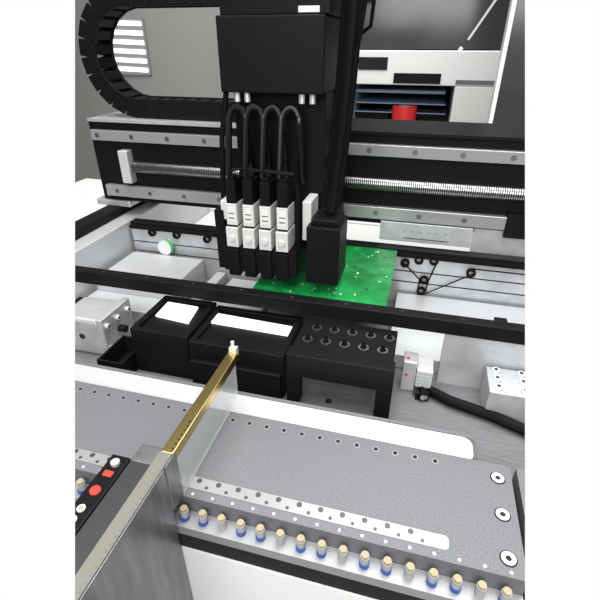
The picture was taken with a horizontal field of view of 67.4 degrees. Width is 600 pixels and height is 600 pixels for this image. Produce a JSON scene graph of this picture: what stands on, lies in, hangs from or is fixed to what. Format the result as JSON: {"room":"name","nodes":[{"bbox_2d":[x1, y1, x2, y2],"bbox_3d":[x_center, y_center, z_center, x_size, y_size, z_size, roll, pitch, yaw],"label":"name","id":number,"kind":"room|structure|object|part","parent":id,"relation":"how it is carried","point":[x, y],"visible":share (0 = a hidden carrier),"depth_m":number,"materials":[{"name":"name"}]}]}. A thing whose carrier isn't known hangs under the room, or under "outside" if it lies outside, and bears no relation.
{"room":"electronics factory","nodes":[
{"label":"electronics factory","id":0,"kind":"room"},
{"bbox_2d":[0,0,74,599],"bbox_3d":[-0.010,0.000,0.012,0.007,0.021,0.012,0,30,0],"label":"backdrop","id":1,"kind":"structure","parent":0,"point":[37,37],"depth_m":0.01,"materials":[{"name":"white"}]},
{"bbox_2d":[75,0,233,181],"bbox_3d":[0.289,-1.542,1.471,6.500,3.400,0.100,8,31,13],"label":"wall","id":2,"kind":"structure","parent":0,"point":[182,42],"depth_m":1.97,"materials":[{"name":"paint"}]},
{"bbox_2d":[113,18,151,74],"bbox_3d":[-0.760,-1.109,1.975,0.204,0.216,0.018,8,31,13],"label":"window","id":3,"kind":"structure","parent":2,"relation":"in","point":[130,43],"depth_m":1.97,"materials":[{"name":"grey glass"}]},
{"bbox_2d":[75,277,524,478],"bbox_3d":[-0.008,-0.006,0.630,1.300,0.023,0.544,8,31,13],"label":"base plate","id":4,"kind":"object","parent":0,"point":[496,444],"depth_m":0.43,"materials":[{"name":"grey metal"}]},
{"bbox_2d":[486,0,524,124],"bbox_3d":[0.646,-0.534,0.644,0.604,0.920,0.032,8,31,13],"label":"machine","id":5,"kind":"object","parent":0,"point":[507,104],"depth_m":0.79,"materials":[{"name":"grey metal"}]},
{"bbox_2d":[525,0,599,599],"bbox_3d":[0.010,0.000,0.012,0.007,0.021,0.012,0,30,0],"label":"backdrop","id":6,"kind":"structure","parent":0,"point":[562,37],"depth_m":0.01,"materials":[{"name":"white"}]},
{"bbox_3d":[-0.177,0.821,0.828,6.500,0.050,3.500,8,31,13],"label":"floor","id":7,"kind":"structure","parent":0,"visible":0},
{"bbox_2d":[75,178,524,599],"bbox_3d":[-0.001,0.304,0.839,1.300,0.835,0.791,8,31,13],"label":"machine","id":8,"kind":"object","parent":7,"relation":"on","point":[210,576],"depth_m":0.33,"materials":[{"name":"white metal"}]},
{"bbox_2d":[75,297,133,354],"bbox_3d":[-0.225,0.028,0.502,0.072,0.050,0.050,8,31,13],"label":"motor","id":9,"kind":"object","parent":8,"relation":"on","point":[99,323],"visible":0.77,"depth_m":0.49,"materials":[{"name":"metal"}]},
{"bbox_2d":[97,335,138,371],"bbox_3d":[-0.184,0.061,0.471,0.029,0.023,0.045,8,31,13],"label":"bin","id":10,"kind":"object","parent":8,"relation":"on","point":[121,355],"visible":0.47,"depth_m":0.47,"materials":[{"name":"black plastic"}]},
{"bbox_2d":[75,195,209,299],"bbox_3d":[-0.267,-0.125,0.719,0.073,0.093,0.405,8,31,13],"label":"guide","id":11,"kind":"object","parent":8,"relation":"on","point":[103,237],"visible":0.38,"depth_m":0.64,"materials":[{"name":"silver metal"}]},
{"bbox_2d":[130,295,216,378],"bbox_3d":[-0.130,0.038,0.482,0.062,0.052,0.070,8,31,13],"label":"camera","id":12,"kind":"object","parent":8,"relation":"on","point":[160,337],"visible":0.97,"depth_m":0.46,"materials":[{"name":"black plastic"}]},
{"bbox_2d":[188,305,302,398],"bbox_3d":[-0.053,0.051,0.461,0.096,0.049,0.077,8,31,13],"label":"camera","id":13,"kind":"object","parent":8,"relation":"on","point":[263,340],"visible":0.93,"depth_m":0.44,"materials":[{"name":"black plastic"}]},
{"bbox_2d":[75,198,472,250],"bbox_3d":[0.030,-0.087,0.748,1.300,0.002,0.250,8,31,13],"label":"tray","id":14,"kind":"object","parent":8,"relation":"on","point":[356,230],"depth_m":0.83,"materials":[{"name":"white metal"}]},
{"bbox_2d":[75,361,524,599],"bbox_3d":[-0.002,0.141,0.347,1.122,0.052,0.125,8,31,13],"label":"bank","id":15,"kind":"object","parent":8,"relation":"on","point":[378,508],"visible":0.73,"depth_m":0.31,"materials":[{"name":"grey metal"}]},
{"bbox_2d":[75,341,238,599],"bbox_3d":[-0.108,0.195,0.297,0.036,0.205,0.312,8,31,13],"label":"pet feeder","id":16,"kind":"object","parent":15,"relation":"on","point":[128,546],"visible":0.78,"depth_m":0.27,"materials":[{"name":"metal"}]},
{"bbox_3d":[-0.126,0.127,0.231,0.013,0.002,0.119,8,31,13],"label":"key panel","id":17,"kind":"part","parent":16,"relation":"part of","materials":[{"name":"black plastic"}]},
{"bbox_3d":[-0.113,0.099,0.275,0.006,0.002,0.006,8,31,13],"label":"panel knob","id":18,"kind":"part","parent":16,"relation":"part of","materials":[{"name":"plastic"}]},
{"bbox_3d":[0.343,0.191,0.260,0.406,0.051,0.084,8,31,13],"label":"plate","id":19,"kind":"part","parent":15,"relation":"part of","materials":[{"name":"grey metal"}]},
{"bbox_2d":[75,218,524,388],"bbox_3d":[0.146,0.008,0.510,0.845,0.075,0.172,8,31,13],"label":"conveyor","id":20,"kind":"object","parent":8,"relation":"on","point":[463,312],"visible":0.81,"depth_m":0.54,"materials":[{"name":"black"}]},
{"bbox_2d":[252,245,396,305],"bbox_3d":[0.035,-0.036,0.517,0.140,0.002,0.143,8,31,13],"label":"circuit board","id":21,"kind":"object","parent":20,"relation":"on","point":[366,277],"visible":0.48,"depth_m":0.49,"materials":[{"name":"green plastic"}]},
{"bbox_3d":[0.331,0.059,0.481,0.460,0.016,0.136,8,31,13],"label":"bed plate","id":22,"kind":"part","parent":20,"relation":"part of","materials":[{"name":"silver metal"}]},
{"bbox_2d":[87,111,524,256],"bbox_3d":[0.154,-0.132,0.590,0.900,0.178,0.106,8,31,13],"label":"gantry","id":23,"kind":"object","parent":8,"relation":"on","point":[427,182],"visible":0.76,"depth_m":0.55,"materials":[{"name":"black metal"}]},
{"bbox_3d":[-0.156,-0.251,0.622,0.246,0.004,0.098,8,31,13],"label":"plate","id":24,"kind":"part","parent":23,"relation":"part of","materials":[{"name":"metal"}]},
{"bbox_2d":[78,0,371,121],"bbox_3d":[-0.101,-0.305,0.560,0.374,0.150,0.040,8,31,13],"label":"chain","id":25,"kind":"object","parent":23,"relation":"on","point":[102,17],"visible":0.84,"depth_m":0.59,"materials":[{"name":"black plastic"}]},
{"bbox_2d":[214,0,375,285],"bbox_3d":[0.000,-0.191,0.454,0.148,0.325,0.155,8,31,13],"label":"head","id":26,"kind":"object","parent":23,"relation":"attached to","point":[290,67],"visible":1,"depth_m":0.43},
{"bbox_3d":[-0.016,-0.230,0.422,0.096,0.060,0.080,8,31,13],"label":"motor","id":27,"kind":"part","parent":26,"relation":"part of","materials":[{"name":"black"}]},
{"bbox_3d":[-0.009,-0.155,0.508,0.110,0.160,0.104,8,31,13],"label":"carriage frame","id":28,"kind":"part","parent":26,"relation":"part of","materials":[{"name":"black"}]},
{"bbox_3d":[0.155,-0.082,0.560,0.111,0.024,0.002,8,31,13],"label":"sensor plate","id":29,"kind":"part","parent":23,"relation":"part of","materials":[{"name":"metal"}]},
{"bbox_3d":[0.396,-0.033,0.524,0.379,0.072,0.006,8,31,13],"label":"carriage plate","id":30,"kind":"part","parent":23,"relation":"part of","materials":[{"name":"metal"}]},
{"bbox_2d":[286,318,432,418],"bbox_3d":[0.059,0.063,0.426,0.131,0.064,0.065,8,31,13],"label":"station","id":31,"kind":"object","parent":8,"relation":"on","point":[334,352],"visible":0.99,"depth_m":0.41,"materials":[{"name":"black"}]},
{"bbox_2d":[418,386,524,436],"bbox_3d":[0.169,0.106,0.405,0.140,0.011,0.019,19,35,29],"label":"cable conduit","id":32,"kind":"object","parent":8,"relation":"on","point":[511,424],"visible":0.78,"depth_m":0.41,"materials":[{"name":"black rubber"}]},
{"bbox_3d":[0.200,0.088,0.413,0.057,0.034,0.038,8,31,13],"label":"mounting bracket","id":33,"kind":"part","parent":8,"relation":"part of","materials":[{"name":"white metal"}]},
{"bbox_2d":[353,0,509,122],"bbox_3d":[0.463,-0.568,1.556,1.220,1.628,0.510,8,31,13],"label":"machine","id":34,"kind":"object","parent":7,"relation":"on","point":[440,58],"visible":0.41,"depth_m":1.25,"materials":[{"name":"white metal"}]},
{"bbox_2d":[392,105,416,119],"bbox_3d":[0.314,-0.559,1.361,0.072,0.051,0.072,8,31,13],"label":"tape roll","id":35,"kind":"object","parent":34,"relation":"on","point":[399,112],"visible":0.61,"depth_m":1.33,"materials":[{"name":"red plastic"}]},
{"bbox_2d":[360,0,509,49],"bbox_3d":[0.466,-1.033,1.302,1.220,0.568,0.482,8,31,13],"label":"hood","id":36,"kind":"object","parent":34,"relation":"attached to","point":[397,24],"depth_m":1.22,"materials":[{"name":"grey"}]},
{"bbox_2d":[455,80,493,84],"bbox_3d":[0.486,-0.600,1.241,0.109,0.010,0.013,8,31,13],"label":"handle","id":37,"kind":"object","parent":34,"relation":"attached to","point":[457,82],"depth_m":1.24,"materials":[{"name":"metal"}]}
]}

